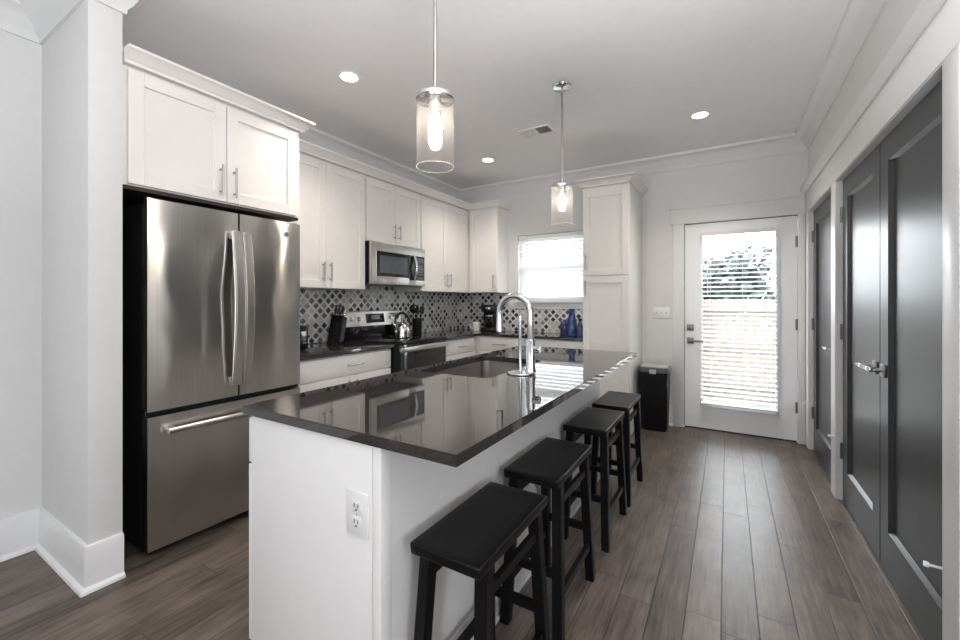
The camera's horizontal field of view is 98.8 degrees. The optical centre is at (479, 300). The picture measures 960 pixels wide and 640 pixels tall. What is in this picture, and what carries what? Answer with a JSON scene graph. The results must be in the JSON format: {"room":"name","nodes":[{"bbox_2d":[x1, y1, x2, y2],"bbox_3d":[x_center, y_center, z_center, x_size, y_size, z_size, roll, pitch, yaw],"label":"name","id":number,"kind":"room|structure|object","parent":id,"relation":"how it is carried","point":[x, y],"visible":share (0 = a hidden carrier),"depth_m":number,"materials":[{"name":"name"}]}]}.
{"room":"kitchen","nodes":[
{"label":"kitchen","id":0,"kind":"room"},
{"bbox_2d":[42,0,121,544],"bbox_3d":[-1.980,-0.104,2.035,0.660,2.760,0.121,0,0,31],"label":"wall","id":1,"kind":"structure","parent":0,"point":[82,59],"depth_m":1.89,"materials":[{"name":"paint"}]},
{"bbox_2d":[0,30,457,518],"bbox_3d":[-2.559,-0.104,1.911,0.205,2.760,8.940,0,0,31],"label":"wall","id":2,"kind":"structure","parent":0,"point":[20,58],"depth_m":2.08,"materials":[{"name":"paint"}]},
{"bbox_2d":[0,507,125,597],"bbox_3d":[-3.166,1.176,0.028,0.694,0.200,4.785,0,0,31],"label":"baseboard","id":3,"kind":"structure","parent":2,"relation":"attached to","point":[86,569],"depth_m":1.92,"materials":[{"name":"paint"}]},
{"bbox_2d":[122,63,298,221],"bbox_3d":[-1.715,-0.827,2.497,0.746,0.585,0.937,0,0,31],"label":"upper cabinet","id":4,"kind":"object","parent":2,"relation":"attached to","point":[180,144],"visible":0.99,"depth_m":2.22,"materials":[{"name":"paint"}]},
{"bbox_2d":[124,43,512,210],"bbox_3d":[-0.781,-1.161,3.636,0.476,0.086,3.848,0,0,31],"label":"crown molding","id":5,"kind":"structure","parent":4,"relation":"on","point":[138,57],"depth_m":2.49,"materials":[{"name":"paint"}]},
{"bbox_2d":[288,152,364,289],"bbox_3d":[-1.378,-0.618,3.405,0.388,1.032,0.848,0,0,31],"label":"upper cabinet","id":6,"kind":"object","parent":2,"relation":"attached to","point":[331,220],"visible":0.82,"depth_m":3.36,"materials":[{"name":"paint"}]},
{"bbox_2d":[300,285,458,343],"bbox_3d":[-1.036,-0.077,4.342,0.010,0.894,2.905,0,0,31],"label":"wall","id":7,"kind":"structure","parent":2,"relation":"attached to","point":[441,310],"depth_m":4.27,"materials":[{"name":"tile"}]},
{"bbox_2d":[364,175,420,248],"bbox_3d":[-0.957,-0.840,4.106,0.388,0.588,0.770,0,0,31],"label":"upper cabinet","id":8,"kind":"object","parent":2,"relation":"attached to","point":[392,212],"visible":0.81,"depth_m":3.98,"materials":[{"name":"paint"}]},
{"bbox_2d":[365,240,424,286],"bbox_3d":[-0.921,-0.348,4.084,0.449,0.388,0.762,0,0,31],"label":"microwave oven","id":9,"kind":"object","parent":8,"relation":"attached to","point":[386,264],"visible":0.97,"depth_m":3.92,"materials":[{"name":"silver metal"}]},
{"bbox_2d":[397,194,468,292],"bbox_3d":[-0.513,-0.618,4.844,0.388,1.032,0.936,0,0,31],"label":"upper cabinet","id":10,"kind":"object","parent":2,"relation":"attached to","point":[444,227],"visible":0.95,"depth_m":4.71,"materials":[{"name":"paint"}]},
{"bbox_2d":[0,0,887,200],"bbox_3d":[-0.913,-1.411,0.922,3.746,0.145,8.640,0,0,31],"label":"trim","id":11,"kind":"structure","parent":2,"relation":"attached to","point":[35,21],"depth_m":3.47,"materials":[{"name":"paint"}]},
{"bbox_2d":[0,422,924,639],"bbox_3d":[0.076,1.336,0.252,6.430,0.120,8.810,0,0,31],"label":"floor","id":12,"kind":"structure","parent":0,"point":[723,535],"depth_m":1.93,"materials":[{"name":"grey wood"}]},
{"bbox_2d":[122,197,299,553],"bbox_3d":[-1.653,0.383,2.505,0.746,1.787,0.836,0,0,31],"label":"refrigerator","id":13,"kind":"object","parent":12,"relation":"on","point":[211,297],"visible":0.89,"depth_m":2.17,"materials":[{"name":"silver metal"}]},
{"bbox_2d":[298,348,390,392],"bbox_3d":[-1.258,0.839,3.303,0.698,0.874,0.897,0,0,31],"label":"base cabinet","id":14,"kind":"object","parent":12,"relation":"on","point":[319,373],"visible":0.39,"depth_m":3.08,"materials":[{"name":"paint"}]},
{"bbox_2d":[300,341,393,360],"bbox_3d":[-1.257,0.386,3.304,0.678,0.030,0.904,0,0,31],"label":"countertop","id":15,"kind":"structure","parent":14,"relation":"on","point":[322,349],"depth_m":3.21,"materials":[{"name":"stone"}]},
{"bbox_2d":[300,325,307,350],"bbox_3d":[-1.410,0.276,3.035,0.180,0.188,0.244,0,0,31],"label":"toaster","id":16,"kind":"object","parent":15,"relation":"on","point":[303,328],"visible":0.17,"depth_m":3.06,"materials":[{"name":"black plastic"}]},
{"bbox_2d":[327,305,346,343],"bbox_3d":[-1.264,0.201,3.651,0.102,0.339,0.214,0,0,3],"label":"knife block","id":17,"kind":"object","parent":15,"relation":"on","point":[338,322],"visible":1,"depth_m":3.61,"materials":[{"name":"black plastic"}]},
{"bbox_2d":[343,310,448,372],"bbox_3d":[-0.801,0.687,4.009,0.726,1.178,0.760,0,0,31],"label":"range","id":18,"kind":"object","parent":12,"relation":"on","point":[375,326],"visible":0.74,"depth_m":3.94,"materials":[{"name":"silver metal"}]},
{"bbox_2d":[345,335,445,344],"bbox_3d":[-0.801,0.370,4.009,0.610,0.021,0.760,0,0,31],"label":"cooktop","id":19,"kind":"object","parent":18,"relation":"in","point":[384,339],"depth_m":3.90,"materials":[{"name":"black glass"}]},
{"bbox_2d":[391,312,410,337],"bbox_3d":[-0.759,0.232,4.009,0.167,0.253,0.167,0,0,-34],"label":"tea kettle","id":20,"kind":"object","parent":18,"relation":"on","point":[402,330],"visible":1,"depth_m":3.96,"materials":[{"name":"metal"}]},
{"bbox_2d":[249,380,599,639],"bbox_3d":[0.029,0.834,2.219,0.680,0.884,2.226,0,0,31],"label":"kitchen island","id":21,"kind":"object","parent":12,"relation":"on","point":[311,578],"visible":0.5,"depth_m":1.27,"materials":[{"name":"paint"}]},
{"bbox_2d":[347,488,368,539],"bbox_3d":[-0.340,0.590,1.139,0.084,0.124,0.009,0,0,31],"label":"wall outlet","id":22,"kind":"object","parent":21,"relation":"attached to","point":[357,502],"visible":1,"depth_m":1.13,"materials":[{"name":"white plastic"}]},
{"bbox_2d":[352,499,360,513],"bbox_3d":[-0.341,0.568,1.136,0.033,0.033,0.002,0,0,31],"label":"socket","id":23,"kind":"object","parent":22,"relation":"attached to","point":[356,503],"depth_m":1.13,"materials":[{"name":"white plastic"}]},
{"bbox_2d":[352,515,360,529],"bbox_3d":[-0.341,0.612,1.136,0.033,0.033,0.002,0,0,31],"label":"socket","id":24,"kind":"object","parent":22,"relation":"attached to","point":[356,519],"depth_m":1.13,"materials":[{"name":"white plastic"}]},
{"bbox_2d":[242,346,636,467],"bbox_3d":[0.137,0.376,2.150,0.896,0.030,2.234,0,0,31],"label":"island countertop","id":25,"kind":"structure","parent":21,"relation":"on","point":[420,412],"depth_m":1.45,"materials":[{"name":"grey stone"}]},
{"bbox_2d":[434,361,525,377],"bbox_3d":[0.030,0.503,2.309,0.449,0.222,0.712,0,0,31],"label":"sink","id":26,"kind":"object","parent":25,"relation":"in","point":[481,369],"visible":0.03,"depth_m":2.63,"materials":[{"name":"silver metal"}]},
{"bbox_2d":[496,293,540,375],"bbox_3d":[0.193,0.159,2.067,0.146,0.404,0.224,0,0,-30],"label":"kitchen faucet","id":27,"kind":"object","parent":25,"relation":"on","point":[531,348],"visible":1,"depth_m":2.02,"materials":[{"name":"silver metal"}]},
{"bbox_2d":[446,336,476,360],"bbox_3d":[-0.309,0.839,4.881,0.698,0.874,1.225,0,0,31],"label":"base cabinet","id":28,"kind":"object","parent":12,"relation":"on","point":[462,347],"visible":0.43,"depth_m":4.46,"materials":[{"name":"paint"}]},
{"bbox_2d":[411,328,582,340],"bbox_3d":[0.207,0.386,4.564,1.889,0.030,1.219,0,0,31],"label":"countertop","id":29,"kind":"structure","parent":28,"relation":"on","point":[458,333],"depth_m":4.58,"materials":[{"name":"stone"}]},
{"bbox_2d":[412,318,421,334],"bbox_3d":[-0.683,0.280,4.465,0.107,0.182,0.107,0,0,31],"label":"utensil crock","id":30,"kind":"object","parent":29,"relation":"on","point":[416,323],"visible":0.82,"depth_m":4.42,"materials":[{"name":"black plastic"}]},
{"bbox_2d":[409,305,413,317],"bbox_3d":[-0.729,0.199,4.450,0.072,0.318,0.027,0,0,-9],"label":"ladle","id":31,"kind":"object","parent":30,"relation":"in","point":[411,308],"visible":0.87,"depth_m":4.44,"materials":[{"name":"black plastic"}]},
{"bbox_2d":[414,305,417,318],"bbox_3d":[-0.694,0.199,4.442,0.011,0.319,0.067,0,0,26],"label":"spatula","id":32,"kind":"object","parent":30,"relation":"in","point":[415,306],"visible":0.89,"depth_m":4.45,"materials":[{"name":"black plastic"}]},
{"bbox_2d":[419,306,423,317],"bbox_3d":[-0.656,0.206,4.483,0.028,0.306,0.125,0,0,31],"label":"slotted spoon","id":33,"kind":"object","parent":30,"relation":"in","point":[421,309],"visible":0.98,"depth_m":4.49,"materials":[{"name":"black plastic"}]},
{"bbox_2d":[470,322,479,330],"bbox_3d":[-0.054,0.315,5.084,0.121,0.112,0.100,0,0,30],"label":"coffee mug","id":34,"kind":"object","parent":29,"relation":"on","point":[476,325],"visible":0.92,"depth_m":5.04,"materials":[{"name":"white ceramic"}]},
{"bbox_2d":[481,305,497,330],"bbox_3d":[0.123,0.208,5.102,0.184,0.325,0.260,0,0,17],"label":"coffee maker","id":35,"kind":"object","parent":29,"relation":"on","point":[489,311],"visible":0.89,"depth_m":5.03,"materials":[{"name":"black plastic"}]},
{"bbox_2d":[560,320,566,335],"bbox_3d":[0.915,0.286,4.444,0.092,0.168,0.092,0,0,31],"label":"glass bottle","id":36,"kind":"object","parent":29,"relation":"on","point":[563,324],"visible":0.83,"depth_m":4.41,"materials":[{"name":"blue glass"}]},
{"bbox_2d":[566,309,576,335],"bbox_3d":[0.970,0.227,4.341,0.114,0.288,0.114,0,0,31],"label":"glass bottle","id":37,"kind":"object","parent":29,"relation":"on","point":[571,330],"visible":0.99,"depth_m":4.30,"materials":[{"name":"blue glass"}]},
{"bbox_2d":[577,318,582,336],"bbox_3d":[1.035,0.272,4.255,0.066,0.197,0.066,0,0,31],"label":"glass bottle","id":38,"kind":"object","parent":29,"relation":"on","point":[579,326],"visible":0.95,"depth_m":4.23,"materials":[{"name":"blue glass"}]},
{"bbox_2d":[410,482,549,639],"bbox_3d":[0.019,0.970,1.268,0.258,0.612,0.458,0,0,31],"label":"bar stool","id":39,"kind":"object","parent":12,"relation":"on","point":[469,541],"visible":1,"depth_m":1.20,"materials":[{"name":"black paint"}]},
{"bbox_2d":[477,336,524,354],"bbox_3d":[0.358,0.839,4.830,0.612,0.874,0.628,0,0,31],"label":"base cabinet","id":40,"kind":"object","parent":12,"relation":"on","point":[485,344],"visible":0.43,"depth_m":4.62,"materials":[{"name":"paint"}]},
{"bbox_2d":[500,437,595,639],"bbox_3d":[0.305,0.970,1.762,0.258,0.612,0.458,0,0,31],"label":"bar stool","id":41,"kind":"object","parent":12,"relation":"on","point":[550,462],"visible":0.96,"depth_m":1.66,"materials":[{"name":"black paint"}]},
{"bbox_2d":[525,338,582,348],"bbox_3d":[0.908,0.839,4.522,0.643,0.874,0.590,0,0,31],"label":"base cabinet","id":42,"kind":"object","parent":12,"relation":"on","point":[542,342],"visible":0.06,"depth_m":4.24,"materials":[{"name":"paint"}]},
{"bbox_2d":[563,407,626,552],"bbox_3d":[0.658,0.970,2.341,0.258,0.612,0.458,0,0,31],"label":"bar stool","id":43,"kind":"object","parent":12,"relation":"on","point":[590,421],"visible":0.93,"depth_m":2.23,"materials":[{"name":"black paint"}]},
{"bbox_2d":[583,182,640,434],"bbox_3d":[1.355,0.084,4.203,0.444,2.385,0.676,0,0,31],"label":"pantry cabinet","id":44,"kind":"object","parent":12,"relation":"on","point":[611,213],"visible":0.84,"depth_m":3.96,"materials":[{"name":"paint"}]},
{"bbox_2d":[574,171,647,195],"bbox_3d":[1.348,-1.145,4.192,0.568,0.069,0.700,0,0,31],"label":"crown molding","id":45,"kind":"structure","parent":44,"relation":"on","point":[633,178],"depth_m":3.93,"materials":[{"name":"paint"}]},
{"bbox_2d":[591,391,642,506],"bbox_3d":[0.936,0.970,2.800,0.258,0.612,0.458,0,0,31],"label":"bar stool","id":46,"kind":"object","parent":12,"relation":"on","point":[611,400],"visible":0.83,"depth_m":2.68,"materials":[{"name":"black paint"}]},
{"bbox_2d":[638,363,671,431],"bbox_3d":[1.752,0.958,4.122,0.290,0.637,0.283,0,0,31],"label":"trash can","id":47,"kind":"object","parent":12,"relation":"on","point":[654,379],"visible":1,"depth_m":4.03,"materials":[{"name":"black plastic"}]},
{"bbox_2d":[122,0,848,188],"bbox_3d":[0.109,-1.544,0.308,6.430,0.120,8.940,0,0,31],"label":"ceiling","id":48,"kind":"structure","parent":0,"point":[637,71],"depth_m":2.59,"materials":[{"name":"paint"}]},
{"bbox_2d":[337,71,360,82],"bbox_3d":[-0.867,-1.480,2.722,0.148,0.006,0.148,0,0,31],"label":"recessed light","id":49,"kind":"object","parent":48,"relation":"in","point":[346,76],"visible":1,"depth_m":2.71,"materials":[{"name":"white plastic"}]},
{"bbox_2d":[416,0,454,167],"bbox_3d":[-0.175,-1.003,1.611,0.151,0.960,0.151,0,0,31],"label":"pendant lamp","id":50,"kind":"object","parent":48,"relation":"hanging from","point":[434,98],"visible":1,"depth_m":1.59,"materials":[{"name":"silver metal"}]},
{"bbox_2d":[429,98,441,114],"bbox_3d":[-0.175,-0.758,1.611,0.052,0.048,0.052,0,0,31],"label":"socket","id":51,"kind":"object","parent":50,"relation":"attached to","point":[435,104],"depth_m":1.59,"materials":[{"name":"silver metal"}]},
{"bbox_2d":[481,158,494,162],"bbox_3d":[0.084,-1.480,4.327,0.148,0.006,0.148,0,0,31],"label":"recessed light","id":52,"kind":"object","parent":48,"relation":"in","point":[486,160],"visible":1,"depth_m":4.33,"materials":[{"name":"white plastic"}]},
{"bbox_2d":[517,124,555,137],"bbox_3d":[0.494,-1.478,3.588,0.290,0.010,0.180,0,0,31],"label":"ceiling vent","id":53,"kind":"object","parent":48,"relation":"in","point":[546,128],"visible":1,"depth_m":3.58,"materials":[{"name":"white plastic"}]},
{"bbox_2d":[551,81,572,226],"bbox_3d":[0.566,-1.003,2.834,0.151,0.960,0.151,0,0,31],"label":"pendant lamp","id":54,"kind":"object","parent":48,"relation":"hanging from","point":[561,86],"visible":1,"depth_m":2.82,"materials":[{"name":"silver metal"}]},
{"bbox_2d":[558,186,565,194],"bbox_3d":[0.566,-0.758,2.834,0.052,0.048,0.052,0,0,31],"label":"socket","id":55,"kind":"object","parent":54,"relation":"attached to","point":[561,189],"depth_m":2.81,"materials":[{"name":"silver metal"}]},
{"bbox_2d":[690,111,710,119],"bbox_3d":[1.754,-1.480,3.280,0.148,0.006,0.148,0,0,31],"label":"recessed light","id":56,"kind":"object","parent":48,"relation":"in","point":[701,114],"visible":1,"depth_m":3.28,"materials":[{"name":"white plastic"}]},
{"bbox_2d":[458,151,807,443],"bbox_3d":[1.398,-0.104,4.649,3.866,2.760,0.150,0,0,31],"label":"wall","id":57,"kind":"structure","parent":0,"point":[783,175],"depth_m":4.30,"materials":[{"name":"paint"}]},
{"bbox_2d":[468,207,508,292],"bbox_3d":[-0.053,-0.618,5.247,0.762,1.032,0.338,0,0,31],"label":"upper cabinet","id":58,"kind":"object","parent":57,"relation":"attached to","point":[488,227],"visible":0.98,"depth_m":5.05,"materials":[{"name":"paint"}]},
{"bbox_2d":[509,235,582,308],"bbox_3d":[0.869,-0.356,4.932,1.119,0.905,0.170,0,0,31],"label":"window","id":59,"kind":"structure","parent":57,"relation":"in","point":[538,303],"depth_m":4.90,"materials":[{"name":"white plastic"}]},
{"bbox_2d":[519,231,582,297],"bbox_3d":[0.874,-0.419,4.914,0.893,0.771,0.060,0,0,31],"label":"window blind","id":60,"kind":"object","parent":59,"relation":"attached to","point":[566,282],"visible":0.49,"depth_m":4.93,"materials":[{"name":"white plastic"}]},
{"bbox_2d":[653,307,669,318],"bbox_3d":[1.884,0.126,4.271,0.164,0.116,0.016,0,0,31],"label":"light switch","id":61,"kind":"object","parent":57,"relation":"attached to","point":[658,312],"visible":1,"depth_m":4.27,"materials":[{"name":"white plastic"}]},
{"bbox_2d":[668,405,672,425],"bbox_3d":[1.850,1.176,4.282,0.290,0.200,0.034,0,0,31],"label":"baseboard","id":62,"kind":"structure","parent":57,"relation":"attached to","point":[670,406],"depth_m":4.21,"materials":[{"name":"paint"}]},
{"bbox_2d":[669,195,804,443],"bbox_3d":[2.417,0.166,3.941,1.108,2.220,0.034,0,0,31],"label":"trim","id":63,"kind":"structure","parent":57,"relation":"attached to","point":[788,205],"depth_m":4.03,"materials":[{"name":"paint"}]},
{"bbox_2d":[685,215,797,441],"bbox_3d":[2.477,0.249,3.938,0.933,2.052,0.102,0,0,31],"label":"door","id":64,"kind":"structure","parent":57,"relation":"in","point":[782,425],"depth_m":3.87,"materials":[{"name":"white paint"}]},
{"bbox_2d":[700,225,778,412],"bbox_3d":[2.444,0.164,3.901,0.634,1.705,0.062,0,0,31],"label":"window blind","id":65,"kind":"object","parent":64,"relation":"attached to","point":[775,228],"visible":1,"depth_m":3.88,"materials":[{"name":"white plastic"}]},
{"bbox_2d":[808,0,944,185],"bbox_3d":[3.208,-0.104,1.829,2.384,2.760,2.840,0,0,31],"label":"wall","id":66,"kind":"structure","parent":0,"point":[896,14],"depth_m":2.15,"materials":[{"name":"paint"}]},
{"bbox_2d":[803,194,830,477],"bbox_3d":[2.623,0.252,3.163,0.111,2.032,0.946,0,0,31],"label":"door","id":67,"kind":"structure","parent":66,"relation":"in","point":[821,234],"depth_m":3.24,"materials":[{"name":"grey paint"}]},
{"bbox_2d":[828,144,879,561],"bbox_3d":[2.128,0.252,2.339,0.111,2.032,0.787,0,0,31],"label":"door","id":68,"kind":"structure","parent":66,"relation":"in","point":[860,211],"depth_m":2.31,"materials":[{"name":"grey paint"}]},
{"bbox_2d":[800,0,959,213],"bbox_3d":[3.170,-0.891,1.819,2.440,0.235,2.896,0,0,31],"label":"trim","id":69,"kind":"structure","parent":66,"relation":"attached to","point":[941,37],"depth_m":1.70,"materials":[{"name":"paint"}]},
{"bbox_2d":[806,44,959,639],"bbox_3d":[2.200,0.251,2.417,0.087,2.050,2.810,0,0,31],"label":"trim","id":70,"kind":"structure","parent":66,"relation":"attached to","point":[948,71],"depth_m":1.30,"materials":[{"name":"paint"}]},
{"bbox_2d":[861,80,941,639],"bbox_3d":[1.730,0.252,1.678,0.111,2.032,0.844,0,0,31],"label":"door","id":71,"kind":"structure","parent":66,"relation":"in","point":[910,370],"depth_m":1.67,"materials":[{"name":"grey paint"}]},
{"label":"outside","id":72,"kind":"structure","parent":0,"visible":0},
{"bbox_2d":[704,329,774,408],"bbox_3d":[8.963,1.666,14.914,24.000,0.220,25.200,0,0,31],"label":"ground","id":73,"kind":"structure","parent":72,"point":[706,400],"depth_m":6.30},
{"bbox_2d":[703,401,774,409],"bbox_3d":[3.070,1.431,4.526,3.800,0.230,1.358,0,0,31],"label":"porch slab","id":74,"kind":"object","parent":73,"relation":"on","point":[703,401],"depth_m":5.18,"materials":[{"name":"concrete"}]},
{"bbox_2d":[703,298,774,406],"bbox_3d":[4.503,0.756,5.618,13.132,1.600,0.150,0,0,31],"label":"fence","id":75,"kind":"object","parent":73,"relation":"on","point":[704,302],"visible":0.06,"depth_m":6.07,"materials":[{"name":"brown wood"}]},
{"bbox_2d":[703,245,774,356],"bbox_3d":[6.416,0.079,11.128,3.057,3.068,3.535,0,0,31],"label":"tree","id":76,"kind":"object","parent":73,"relation":"on","point":[751,246],"visible":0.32,"depth_m":10.29,"materials":[{"name":"green plant"}]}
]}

